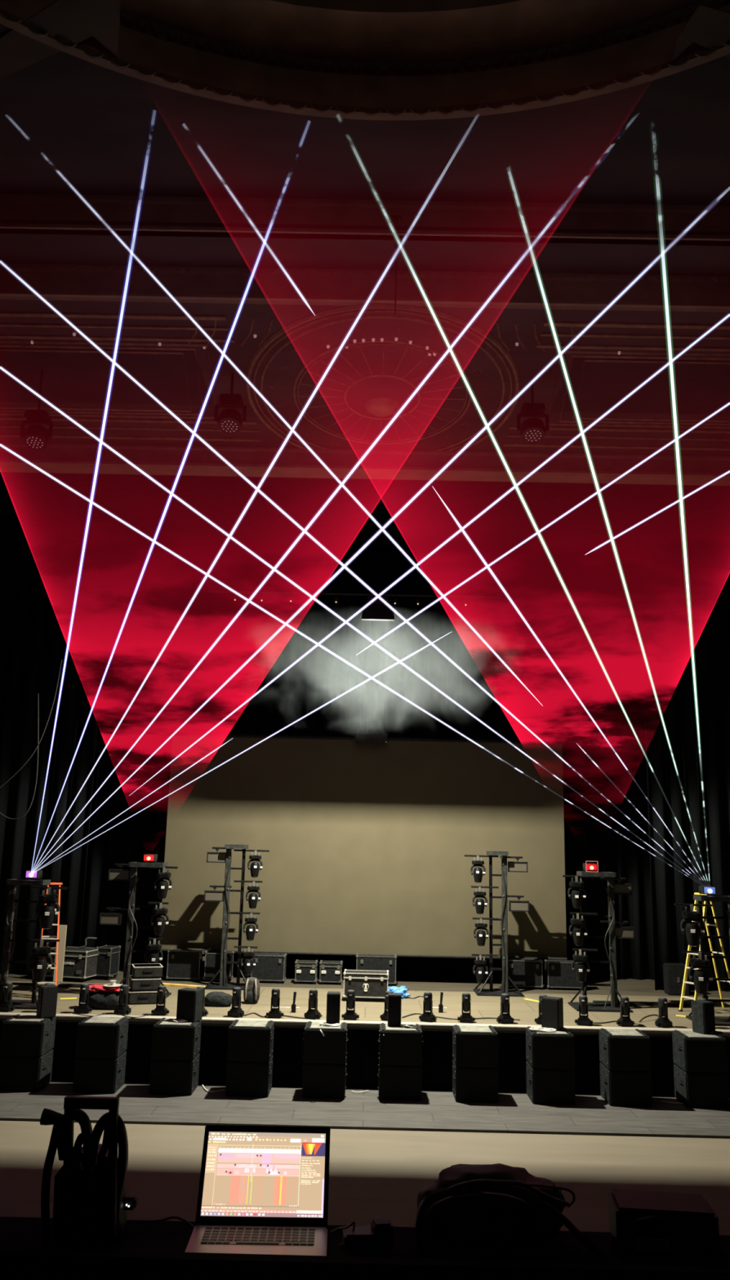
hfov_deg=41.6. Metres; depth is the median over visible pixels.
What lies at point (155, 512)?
header
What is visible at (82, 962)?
flight case
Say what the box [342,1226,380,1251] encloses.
box
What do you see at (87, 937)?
bar
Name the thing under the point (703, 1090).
grille
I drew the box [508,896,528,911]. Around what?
light panel
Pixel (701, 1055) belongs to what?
grille
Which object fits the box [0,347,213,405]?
trim
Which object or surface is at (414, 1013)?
cable
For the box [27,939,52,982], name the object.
light
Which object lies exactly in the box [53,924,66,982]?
plank
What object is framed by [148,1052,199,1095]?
subwoofer
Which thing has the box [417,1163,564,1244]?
equipment bag
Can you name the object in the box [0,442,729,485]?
ceiling beam
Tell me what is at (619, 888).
light panel
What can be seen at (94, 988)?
cloth
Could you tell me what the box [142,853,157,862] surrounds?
projector
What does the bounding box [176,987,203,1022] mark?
speaker
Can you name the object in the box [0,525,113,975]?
stage curtain
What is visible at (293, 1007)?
stand
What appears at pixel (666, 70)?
trim
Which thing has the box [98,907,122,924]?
light panel
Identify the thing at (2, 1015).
trim
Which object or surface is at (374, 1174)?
floor
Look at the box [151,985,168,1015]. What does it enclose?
light
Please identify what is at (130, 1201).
plug
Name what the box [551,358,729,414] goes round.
trim
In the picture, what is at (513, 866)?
light panel
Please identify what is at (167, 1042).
grille
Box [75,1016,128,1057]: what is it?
subwoofer
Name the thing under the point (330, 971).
flight case
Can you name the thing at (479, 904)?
light
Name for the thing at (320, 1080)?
subwoofer
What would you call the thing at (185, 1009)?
grille
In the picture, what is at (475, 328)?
ceiling medallion
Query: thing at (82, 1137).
hose
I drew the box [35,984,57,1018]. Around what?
speaker
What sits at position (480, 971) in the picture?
light
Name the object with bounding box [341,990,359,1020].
light
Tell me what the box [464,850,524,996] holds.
tower
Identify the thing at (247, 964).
light
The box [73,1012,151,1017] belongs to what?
cable
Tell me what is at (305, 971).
flight case
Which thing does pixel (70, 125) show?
ceiling
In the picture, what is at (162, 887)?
light
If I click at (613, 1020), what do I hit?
cable
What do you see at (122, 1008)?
light
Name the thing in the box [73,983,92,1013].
light
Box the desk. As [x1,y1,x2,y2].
[0,1216,729,1266]
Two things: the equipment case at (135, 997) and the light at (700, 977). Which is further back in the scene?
the equipment case at (135, 997)
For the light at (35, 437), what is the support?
hanging from the ceiling at (535, 363)
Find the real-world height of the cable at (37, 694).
2.741 m
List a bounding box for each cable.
[0,659,62,787]
[0,693,38,818]
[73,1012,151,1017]
[136,1216,194,1229]
[201,1084,225,1092]
[244,1012,322,1018]
[330,1221,355,1246]
[401,1013,519,1020]
[415,1184,604,1254]
[425,1191,559,1234]
[434,1178,537,1199]
[460,1179,568,1206]
[515,1183,575,1207]
[592,1020,644,1026]
[639,1014,658,1022]
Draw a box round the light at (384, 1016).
[380,991,392,1021]
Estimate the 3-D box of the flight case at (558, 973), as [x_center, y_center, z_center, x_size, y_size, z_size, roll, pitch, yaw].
[4.952,8.297,23.775,0.958,0.674,0.423,1,-12,0]
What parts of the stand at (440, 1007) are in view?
stem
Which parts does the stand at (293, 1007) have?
stem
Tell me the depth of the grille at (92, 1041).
17.75 m
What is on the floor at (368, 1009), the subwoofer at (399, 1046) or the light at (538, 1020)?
the light at (538, 1020)
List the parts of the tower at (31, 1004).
plate, frame, arm, arm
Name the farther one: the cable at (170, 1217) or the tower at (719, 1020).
the tower at (719, 1020)
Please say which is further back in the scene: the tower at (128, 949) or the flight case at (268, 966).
the flight case at (268, 966)
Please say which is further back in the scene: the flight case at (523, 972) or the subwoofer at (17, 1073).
the flight case at (523, 972)
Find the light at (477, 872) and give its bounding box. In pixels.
[470,855,485,883]
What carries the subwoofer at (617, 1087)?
on the floor at (374, 1174)
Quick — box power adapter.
[370,1217,392,1250]
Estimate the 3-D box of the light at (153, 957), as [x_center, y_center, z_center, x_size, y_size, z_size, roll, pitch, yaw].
[-4.663,6.951,21.204,0.365,0.713,0.307,13,-16,-43]
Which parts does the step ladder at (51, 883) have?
rail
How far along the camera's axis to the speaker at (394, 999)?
18.18 m
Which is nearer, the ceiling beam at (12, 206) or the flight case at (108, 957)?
the ceiling beam at (12, 206)
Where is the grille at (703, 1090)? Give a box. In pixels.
[687,1074,728,1106]
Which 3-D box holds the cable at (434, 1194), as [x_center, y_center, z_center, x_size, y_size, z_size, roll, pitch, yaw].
[0.380,1.515,2.497,0.495,0.193,0.060,1,-12,0]
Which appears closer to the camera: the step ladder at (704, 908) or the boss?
the boss
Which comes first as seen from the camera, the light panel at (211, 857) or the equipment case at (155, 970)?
the equipment case at (155, 970)
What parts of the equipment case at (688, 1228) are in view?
label plate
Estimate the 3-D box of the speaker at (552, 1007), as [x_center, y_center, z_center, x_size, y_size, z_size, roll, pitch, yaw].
[3.572,7.117,18.302,0.340,0.560,0.311,-5,-14,28]
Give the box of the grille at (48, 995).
[40,987,57,1017]
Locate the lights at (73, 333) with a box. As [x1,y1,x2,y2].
[30,332,620,355]
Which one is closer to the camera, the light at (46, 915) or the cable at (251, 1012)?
the cable at (251, 1012)
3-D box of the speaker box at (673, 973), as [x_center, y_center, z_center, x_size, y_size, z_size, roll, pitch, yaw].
[7.572,8.255,23.361,0.500,0.700,0.410,1,-12,0]
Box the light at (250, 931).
[243,912,257,941]
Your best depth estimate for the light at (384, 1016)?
19.02 m
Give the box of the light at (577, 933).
[568,913,587,946]
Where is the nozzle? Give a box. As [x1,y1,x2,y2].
[40,1108,63,1124]
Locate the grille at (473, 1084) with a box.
[457,1068,497,1101]
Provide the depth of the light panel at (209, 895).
23.21 m
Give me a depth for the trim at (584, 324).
17.60 m
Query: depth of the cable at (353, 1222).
2.50 m
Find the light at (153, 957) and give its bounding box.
[143,938,162,964]
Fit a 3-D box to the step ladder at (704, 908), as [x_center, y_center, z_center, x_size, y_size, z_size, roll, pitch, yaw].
[7.551,6.892,21.258,1.415,2.490,0.440,8,-14,-29]
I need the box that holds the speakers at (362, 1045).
[0,1020,729,1097]
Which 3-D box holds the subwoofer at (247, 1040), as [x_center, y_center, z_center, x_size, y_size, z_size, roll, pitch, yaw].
[-2.145,7.544,18.098,0.852,0.604,0.754,1,-12,0]
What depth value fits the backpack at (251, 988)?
20.60 m
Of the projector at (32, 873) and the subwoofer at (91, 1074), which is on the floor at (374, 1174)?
the subwoofer at (91, 1074)
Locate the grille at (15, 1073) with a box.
[0,1057,39,1090]
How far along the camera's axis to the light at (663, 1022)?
18.97 m
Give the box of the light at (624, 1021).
[616,995,634,1026]
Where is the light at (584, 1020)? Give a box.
[574,995,592,1026]
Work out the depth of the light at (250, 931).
22.98 m
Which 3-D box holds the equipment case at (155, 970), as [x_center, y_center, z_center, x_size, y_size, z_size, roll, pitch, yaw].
[-4.662,7.073,20.530,0.610,0.220,0.520,5,-13,-17]
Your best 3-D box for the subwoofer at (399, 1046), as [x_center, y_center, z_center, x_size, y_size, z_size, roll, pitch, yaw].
[0.665,7.576,18.080,0.852,0.656,0.754,1,-12,0]
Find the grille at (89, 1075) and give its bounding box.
[73,1059,115,1092]
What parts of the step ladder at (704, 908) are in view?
rail, rail, rail, rail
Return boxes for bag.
[52,1095,127,1246]
[84,991,119,1009]
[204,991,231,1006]
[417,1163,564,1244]
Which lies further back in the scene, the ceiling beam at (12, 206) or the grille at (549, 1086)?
the grille at (549, 1086)
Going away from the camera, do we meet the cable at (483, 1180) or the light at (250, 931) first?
the cable at (483, 1180)
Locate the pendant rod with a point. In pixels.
(393, 216)
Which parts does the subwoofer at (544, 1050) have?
cable coil, rail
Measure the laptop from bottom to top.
0.231 m
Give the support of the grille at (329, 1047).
attached to the subwoofer at (331, 1048)
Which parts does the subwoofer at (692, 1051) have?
rail, cable coil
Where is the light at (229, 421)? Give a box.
[213,372,246,434]
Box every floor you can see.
[0,967,729,1038]
[0,1080,729,1235]
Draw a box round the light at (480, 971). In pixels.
[472,955,488,983]
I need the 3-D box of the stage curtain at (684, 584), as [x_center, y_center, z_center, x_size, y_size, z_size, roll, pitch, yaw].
[9.498,3.031,25.281,4.319,11.800,0.192,2,-12,-5]
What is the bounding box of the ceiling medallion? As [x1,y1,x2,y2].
[244,303,520,453]
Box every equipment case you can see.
[127,988,157,1004]
[128,975,160,990]
[131,963,163,977]
[608,1188,719,1260]
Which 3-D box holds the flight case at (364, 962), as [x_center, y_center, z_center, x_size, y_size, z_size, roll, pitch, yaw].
[0.276,8.181,23.818,1.022,0.714,0.423,1,-12,0]
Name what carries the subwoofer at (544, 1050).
on the subwoofer at (544, 1086)
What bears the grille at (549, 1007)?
attached to the speaker at (552, 1007)
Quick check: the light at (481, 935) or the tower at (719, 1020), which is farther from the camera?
the light at (481, 935)
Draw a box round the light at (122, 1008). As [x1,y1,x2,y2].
[113,984,131,1014]
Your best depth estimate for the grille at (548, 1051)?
17.68 m
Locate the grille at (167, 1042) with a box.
[151,1026,193,1058]
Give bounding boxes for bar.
[79,937,96,948]
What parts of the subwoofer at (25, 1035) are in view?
rail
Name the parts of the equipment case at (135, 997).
handle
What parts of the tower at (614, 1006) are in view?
arm, arm, arm, frame, plate, arm, arm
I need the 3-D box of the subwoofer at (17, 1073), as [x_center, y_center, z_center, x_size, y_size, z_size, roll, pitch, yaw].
[-6.372,8.054,18.005,0.852,0.588,0.754,1,-12,0]
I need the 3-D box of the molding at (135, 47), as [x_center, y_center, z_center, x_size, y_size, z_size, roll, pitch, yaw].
[0.236,-9.329,5.347,16.640,0.640,16.640,1,-12,0]
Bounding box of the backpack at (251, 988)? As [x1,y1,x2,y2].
[243,977,260,1004]
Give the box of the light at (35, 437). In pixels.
[19,368,53,450]
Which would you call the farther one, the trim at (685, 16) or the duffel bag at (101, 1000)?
the duffel bag at (101, 1000)
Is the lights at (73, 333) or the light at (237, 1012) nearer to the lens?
the lights at (73, 333)
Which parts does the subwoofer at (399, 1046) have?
rail, cable coil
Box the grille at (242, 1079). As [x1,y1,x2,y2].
[226,1063,267,1095]
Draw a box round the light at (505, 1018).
[496,993,513,1023]
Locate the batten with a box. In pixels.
[208,590,499,598]
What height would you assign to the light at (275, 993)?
0.551 m
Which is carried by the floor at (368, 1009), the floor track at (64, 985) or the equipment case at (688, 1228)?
the floor track at (64, 985)
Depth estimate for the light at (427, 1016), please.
19.01 m
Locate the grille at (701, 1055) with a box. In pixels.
[685,1039,726,1071]
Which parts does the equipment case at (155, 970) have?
handle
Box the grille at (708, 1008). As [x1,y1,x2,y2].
[703,1003,715,1033]
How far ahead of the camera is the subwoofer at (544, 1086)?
17.57 m
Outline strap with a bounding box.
[86,1111,128,1235]
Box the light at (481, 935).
[473,918,488,946]
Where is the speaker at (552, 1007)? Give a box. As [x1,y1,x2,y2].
[541,995,563,1031]
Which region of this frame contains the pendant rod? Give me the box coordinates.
[391,215,401,315]
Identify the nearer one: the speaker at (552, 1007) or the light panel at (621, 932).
the speaker at (552, 1007)
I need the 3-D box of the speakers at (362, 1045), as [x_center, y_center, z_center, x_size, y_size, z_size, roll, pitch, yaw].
[-0.015,8.100,18.571,24.000,1.080,0.100,1,-12,0]
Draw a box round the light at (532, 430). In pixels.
[516,377,549,443]
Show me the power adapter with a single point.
(382, 1228)
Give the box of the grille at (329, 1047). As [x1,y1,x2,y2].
[304,1030,344,1062]
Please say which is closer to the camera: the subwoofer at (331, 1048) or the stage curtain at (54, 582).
the subwoofer at (331, 1048)
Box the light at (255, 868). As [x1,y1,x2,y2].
[247,850,262,877]
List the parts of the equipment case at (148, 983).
handle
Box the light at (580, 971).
[571,949,590,982]
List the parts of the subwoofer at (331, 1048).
rail, cable coil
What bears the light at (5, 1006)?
on the floor at (368, 1009)
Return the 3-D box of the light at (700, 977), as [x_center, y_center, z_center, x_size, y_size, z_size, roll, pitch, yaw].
[6.875,6.810,19.646,0.436,0.852,0.347,3,-12,-10]
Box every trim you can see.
[0,0,120,79]
[0,8,729,119]
[0,265,728,281]
[0,311,729,450]
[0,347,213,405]
[0,1012,729,1035]
[0,1117,729,1138]
[119,0,729,75]
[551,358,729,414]
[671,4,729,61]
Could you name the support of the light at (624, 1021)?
on the floor at (368, 1009)
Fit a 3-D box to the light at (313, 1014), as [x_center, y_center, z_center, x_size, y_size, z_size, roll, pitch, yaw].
[-1.033,7.230,19.087,0.344,0.551,0.247,-5,-13,26]
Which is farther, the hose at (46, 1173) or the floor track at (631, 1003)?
the floor track at (631, 1003)
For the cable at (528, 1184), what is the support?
on the cable at (434, 1194)
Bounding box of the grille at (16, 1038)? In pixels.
[0,1022,42,1055]
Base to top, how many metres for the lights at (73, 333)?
0.050 m
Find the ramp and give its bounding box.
[160,982,205,988]
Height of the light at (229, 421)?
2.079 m
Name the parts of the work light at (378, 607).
barn door, barn door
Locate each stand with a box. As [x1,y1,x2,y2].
[280,991,299,1013]
[432,991,446,1013]
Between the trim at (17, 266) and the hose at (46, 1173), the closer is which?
the hose at (46, 1173)
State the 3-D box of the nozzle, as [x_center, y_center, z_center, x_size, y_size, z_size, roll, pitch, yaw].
[-0.796,1.217,2.450,0.059,0.039,0.039,1,-12,0]
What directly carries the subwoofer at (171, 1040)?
on the subwoofer at (167, 1077)
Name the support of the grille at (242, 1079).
attached to the subwoofer at (243, 1078)
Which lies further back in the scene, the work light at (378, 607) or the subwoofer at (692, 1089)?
the work light at (378, 607)
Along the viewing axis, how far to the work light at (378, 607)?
20.82 m
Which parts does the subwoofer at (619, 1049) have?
rail, rail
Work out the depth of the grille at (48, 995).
18.25 m
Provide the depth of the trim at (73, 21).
12.02 m
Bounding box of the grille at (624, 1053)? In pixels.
[608,1037,649,1070]
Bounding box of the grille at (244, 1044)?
[228,1028,269,1060]
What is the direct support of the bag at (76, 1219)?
on the desk
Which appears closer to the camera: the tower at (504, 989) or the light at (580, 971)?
the light at (580, 971)
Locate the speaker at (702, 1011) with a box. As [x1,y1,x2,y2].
[691,1000,715,1034]
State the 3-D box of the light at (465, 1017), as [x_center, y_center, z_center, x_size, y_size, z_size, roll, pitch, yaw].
[2.011,7.293,19.062,0.344,0.551,0.247,0,-12,5]
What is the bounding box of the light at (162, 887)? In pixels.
[153,866,172,898]
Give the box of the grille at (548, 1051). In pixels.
[533,1035,573,1067]
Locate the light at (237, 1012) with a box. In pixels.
[226,986,244,1017]
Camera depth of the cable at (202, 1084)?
17.86 m
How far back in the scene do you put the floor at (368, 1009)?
21.34 m
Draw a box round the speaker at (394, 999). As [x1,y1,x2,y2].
[387,992,401,1026]
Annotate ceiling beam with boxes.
[0,193,729,245]
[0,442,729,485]
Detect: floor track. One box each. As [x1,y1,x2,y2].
[57,983,95,987]
[592,1000,689,1006]
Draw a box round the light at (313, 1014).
[303,989,320,1019]
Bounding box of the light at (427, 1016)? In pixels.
[418,991,436,1022]
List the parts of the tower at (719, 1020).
arm, arm, plate, frame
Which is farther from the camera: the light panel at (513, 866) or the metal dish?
the light panel at (513, 866)
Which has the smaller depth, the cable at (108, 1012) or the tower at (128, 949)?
the cable at (108, 1012)
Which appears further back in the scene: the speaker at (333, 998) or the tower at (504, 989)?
the tower at (504, 989)
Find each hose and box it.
[40,1124,57,1245]
[56,1109,94,1198]
[72,1133,89,1172]
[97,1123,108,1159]
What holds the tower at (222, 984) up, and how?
on the floor at (368, 1009)
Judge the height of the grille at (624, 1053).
0.540 m
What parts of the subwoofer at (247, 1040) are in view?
rail, rail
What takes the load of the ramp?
on the floor at (368, 1009)
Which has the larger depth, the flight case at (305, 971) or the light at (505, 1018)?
the flight case at (305, 971)
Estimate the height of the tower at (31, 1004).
2.511 m
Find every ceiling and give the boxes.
[0,23,729,205]
[0,296,729,456]
[120,0,703,63]
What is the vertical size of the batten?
0.060 m
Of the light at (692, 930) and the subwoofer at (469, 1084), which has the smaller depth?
the subwoofer at (469, 1084)
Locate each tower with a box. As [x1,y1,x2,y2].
[0,879,66,1009]
[106,862,177,998]
[204,844,269,990]
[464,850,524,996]
[562,871,633,1012]
[674,894,729,1026]
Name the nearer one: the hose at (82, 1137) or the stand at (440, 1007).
the hose at (82, 1137)
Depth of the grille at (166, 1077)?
17.62 m
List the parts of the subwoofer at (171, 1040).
rail, cable coil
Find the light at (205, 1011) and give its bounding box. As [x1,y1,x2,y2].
[196,986,208,1016]
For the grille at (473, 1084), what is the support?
attached to the subwoofer at (469, 1084)
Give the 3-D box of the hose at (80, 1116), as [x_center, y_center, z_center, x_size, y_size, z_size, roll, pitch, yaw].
[-0.735,1.317,2.460,0.112,0.226,0.060,12,-16,-42]
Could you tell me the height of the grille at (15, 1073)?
0.540 m
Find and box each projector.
[25,869,42,879]
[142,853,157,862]
[582,862,598,871]
[698,885,715,896]
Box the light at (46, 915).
[35,887,59,928]
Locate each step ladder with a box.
[31,882,62,998]
[678,893,729,1011]
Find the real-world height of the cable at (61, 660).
2.986 m
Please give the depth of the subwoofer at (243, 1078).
17.61 m
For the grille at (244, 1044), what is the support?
attached to the subwoofer at (247, 1040)
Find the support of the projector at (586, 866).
on the tower at (614, 1006)
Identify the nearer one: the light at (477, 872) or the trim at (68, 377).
the trim at (68, 377)
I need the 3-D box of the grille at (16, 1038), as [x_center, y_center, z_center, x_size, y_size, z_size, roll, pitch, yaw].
[-6.361,7.388,17.770,0.730,0.540,0.016,1,-12,0]
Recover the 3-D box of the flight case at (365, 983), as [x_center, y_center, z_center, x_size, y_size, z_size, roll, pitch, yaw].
[0.025,7.731,21.477,1.016,0.610,0.597,1,-12,2]
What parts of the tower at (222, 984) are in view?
arm, plate, frame, arm, arm, arm, arm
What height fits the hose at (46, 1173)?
0.318 m
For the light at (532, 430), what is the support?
hanging from the ceiling at (535, 363)
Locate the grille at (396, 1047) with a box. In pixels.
[380,1031,420,1064]
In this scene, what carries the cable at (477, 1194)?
on the equipment bag at (471, 1220)
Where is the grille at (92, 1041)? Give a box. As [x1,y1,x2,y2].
[75,1025,117,1057]
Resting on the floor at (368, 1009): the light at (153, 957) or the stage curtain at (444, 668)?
the stage curtain at (444, 668)
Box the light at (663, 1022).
[654,997,672,1027]
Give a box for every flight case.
[43,946,97,982]
[94,944,120,980]
[165,948,209,981]
[197,951,234,982]
[250,953,286,983]
[293,959,318,984]
[318,960,342,984]
[342,968,388,1001]
[355,953,396,986]
[507,958,543,989]
[543,959,582,989]
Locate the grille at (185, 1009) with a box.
[176,990,195,1021]
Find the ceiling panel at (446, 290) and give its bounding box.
[0,263,729,312]
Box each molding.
[0,0,729,107]
[0,219,729,275]
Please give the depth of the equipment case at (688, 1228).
2.49 m
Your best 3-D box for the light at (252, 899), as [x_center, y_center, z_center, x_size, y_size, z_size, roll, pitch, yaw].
[-2.697,6.161,23.182,0.327,0.649,0.237,11,-15,-38]
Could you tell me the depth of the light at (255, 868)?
23.28 m
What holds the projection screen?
hanging from the header
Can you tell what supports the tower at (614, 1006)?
on the floor at (368, 1009)
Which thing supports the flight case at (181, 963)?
on the floor at (368, 1009)
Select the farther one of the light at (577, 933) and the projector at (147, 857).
the projector at (147, 857)
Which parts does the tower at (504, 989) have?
arm, arm, arm, arm, frame, plate, arm, arm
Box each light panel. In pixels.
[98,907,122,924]
[107,864,130,880]
[204,885,223,902]
[206,847,226,862]
[507,857,528,872]
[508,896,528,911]
[613,878,631,894]
[615,921,634,938]
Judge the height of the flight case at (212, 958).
0.694 m
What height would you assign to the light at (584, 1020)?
0.551 m
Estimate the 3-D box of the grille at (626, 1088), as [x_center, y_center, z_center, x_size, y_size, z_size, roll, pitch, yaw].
[4.863,8.209,17.552,0.730,0.540,0.016,1,-12,0]
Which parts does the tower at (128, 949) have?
arm, arm, frame, arm, arm, arm, plate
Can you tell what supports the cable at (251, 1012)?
on the floor at (368, 1009)
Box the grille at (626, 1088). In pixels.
[610,1072,651,1105]
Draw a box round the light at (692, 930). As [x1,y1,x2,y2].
[680,904,704,946]
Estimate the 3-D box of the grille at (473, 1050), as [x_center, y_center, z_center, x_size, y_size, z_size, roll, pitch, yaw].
[2.067,7.561,17.701,0.730,0.540,0.016,1,-12,0]
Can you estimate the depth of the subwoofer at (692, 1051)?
17.69 m
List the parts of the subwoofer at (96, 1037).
rail, rail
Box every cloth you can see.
[88,984,119,992]
[387,986,410,998]
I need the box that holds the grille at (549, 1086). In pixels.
[533,1071,573,1103]
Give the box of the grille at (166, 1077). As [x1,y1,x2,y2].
[150,1061,191,1093]
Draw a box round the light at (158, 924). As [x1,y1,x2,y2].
[150,902,168,935]
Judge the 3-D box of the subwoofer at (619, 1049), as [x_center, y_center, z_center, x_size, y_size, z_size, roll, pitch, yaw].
[4.878,7.688,18.040,0.852,0.604,0.754,1,-12,0]
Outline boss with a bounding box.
[364,397,399,416]
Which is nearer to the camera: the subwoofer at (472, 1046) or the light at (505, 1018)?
the subwoofer at (472, 1046)
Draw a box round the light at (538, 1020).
[534,994,546,1024]
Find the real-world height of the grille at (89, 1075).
0.540 m
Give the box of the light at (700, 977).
[688,951,712,994]
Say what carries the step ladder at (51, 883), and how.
on the floor at (368, 1009)
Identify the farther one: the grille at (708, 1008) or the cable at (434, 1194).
the grille at (708, 1008)
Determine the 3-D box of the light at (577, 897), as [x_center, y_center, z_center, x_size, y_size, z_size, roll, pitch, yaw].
[4.743,5.630,21.446,0.363,0.713,0.308,5,-12,-16]
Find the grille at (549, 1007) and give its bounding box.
[541,999,558,1030]
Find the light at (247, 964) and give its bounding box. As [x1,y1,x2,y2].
[240,946,255,975]
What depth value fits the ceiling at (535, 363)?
18.19 m
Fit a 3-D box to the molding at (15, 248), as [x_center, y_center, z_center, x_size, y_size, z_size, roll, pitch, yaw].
[0.258,-6.333,15.588,24.000,0.160,1.020,1,-12,0]
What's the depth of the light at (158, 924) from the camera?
21.29 m
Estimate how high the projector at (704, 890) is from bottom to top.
0.213 m
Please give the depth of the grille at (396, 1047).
17.70 m
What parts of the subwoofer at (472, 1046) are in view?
rail, rail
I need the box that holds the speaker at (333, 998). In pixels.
[325,991,340,1024]
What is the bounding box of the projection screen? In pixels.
[159,520,567,960]
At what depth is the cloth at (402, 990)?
21.77 m
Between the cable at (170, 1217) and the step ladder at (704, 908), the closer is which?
the cable at (170, 1217)
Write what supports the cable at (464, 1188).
on the cable at (434, 1194)
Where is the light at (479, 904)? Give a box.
[471,886,487,914]
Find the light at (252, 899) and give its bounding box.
[245,881,260,908]
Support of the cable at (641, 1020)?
on the floor at (368, 1009)
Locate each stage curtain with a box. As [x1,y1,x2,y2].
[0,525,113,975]
[80,547,654,979]
[637,536,729,991]
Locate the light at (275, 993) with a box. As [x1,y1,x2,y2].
[266,987,283,1018]
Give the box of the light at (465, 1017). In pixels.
[457,992,475,1022]
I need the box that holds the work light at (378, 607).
[360,589,394,621]
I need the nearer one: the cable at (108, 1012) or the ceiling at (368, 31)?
the ceiling at (368, 31)
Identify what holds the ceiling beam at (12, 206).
attached to the ceiling at (70, 125)
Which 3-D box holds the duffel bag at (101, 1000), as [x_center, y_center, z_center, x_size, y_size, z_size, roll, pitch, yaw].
[-5.317,7.354,19.675,0.847,0.366,0.504,1,-12,0]
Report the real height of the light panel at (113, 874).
0.360 m
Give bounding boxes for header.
[0,471,729,559]
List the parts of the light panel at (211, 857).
frame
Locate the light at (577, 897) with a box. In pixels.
[567,875,586,908]
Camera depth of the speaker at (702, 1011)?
18.17 m
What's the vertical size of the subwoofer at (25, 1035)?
0.604 m
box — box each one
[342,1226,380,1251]
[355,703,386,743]
[662,963,688,995]
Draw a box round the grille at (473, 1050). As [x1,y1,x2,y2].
[457,1034,497,1066]
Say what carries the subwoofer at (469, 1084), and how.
on the floor at (374, 1174)
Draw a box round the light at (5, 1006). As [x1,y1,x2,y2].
[0,982,15,1012]
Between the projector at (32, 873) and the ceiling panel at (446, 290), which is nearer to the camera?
the ceiling panel at (446, 290)
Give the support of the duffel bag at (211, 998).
on the floor at (368, 1009)
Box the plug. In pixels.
[124,1195,137,1210]
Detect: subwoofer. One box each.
[0,1013,56,1056]
[0,1048,53,1091]
[72,1050,126,1093]
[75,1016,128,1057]
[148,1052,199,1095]
[151,1017,201,1059]
[225,1054,272,1097]
[226,1019,274,1062]
[301,1060,346,1098]
[302,1021,347,1063]
[377,1022,422,1065]
[377,1059,422,1100]
[452,1024,498,1066]
[452,1059,498,1102]
[525,1026,574,1069]
[525,1060,575,1104]
[598,1028,651,1071]
[600,1062,652,1106]
[671,1030,728,1072]
[673,1064,729,1108]
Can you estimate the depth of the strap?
2.46 m
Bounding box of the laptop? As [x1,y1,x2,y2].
[184,1124,330,1255]
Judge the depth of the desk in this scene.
2.50 m
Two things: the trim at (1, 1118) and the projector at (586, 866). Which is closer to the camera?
the trim at (1, 1118)
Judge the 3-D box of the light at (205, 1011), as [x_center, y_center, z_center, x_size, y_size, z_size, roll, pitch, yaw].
[-3.284,7.184,19.106,0.344,0.551,0.247,0,-12,8]
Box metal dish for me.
[102,980,121,986]

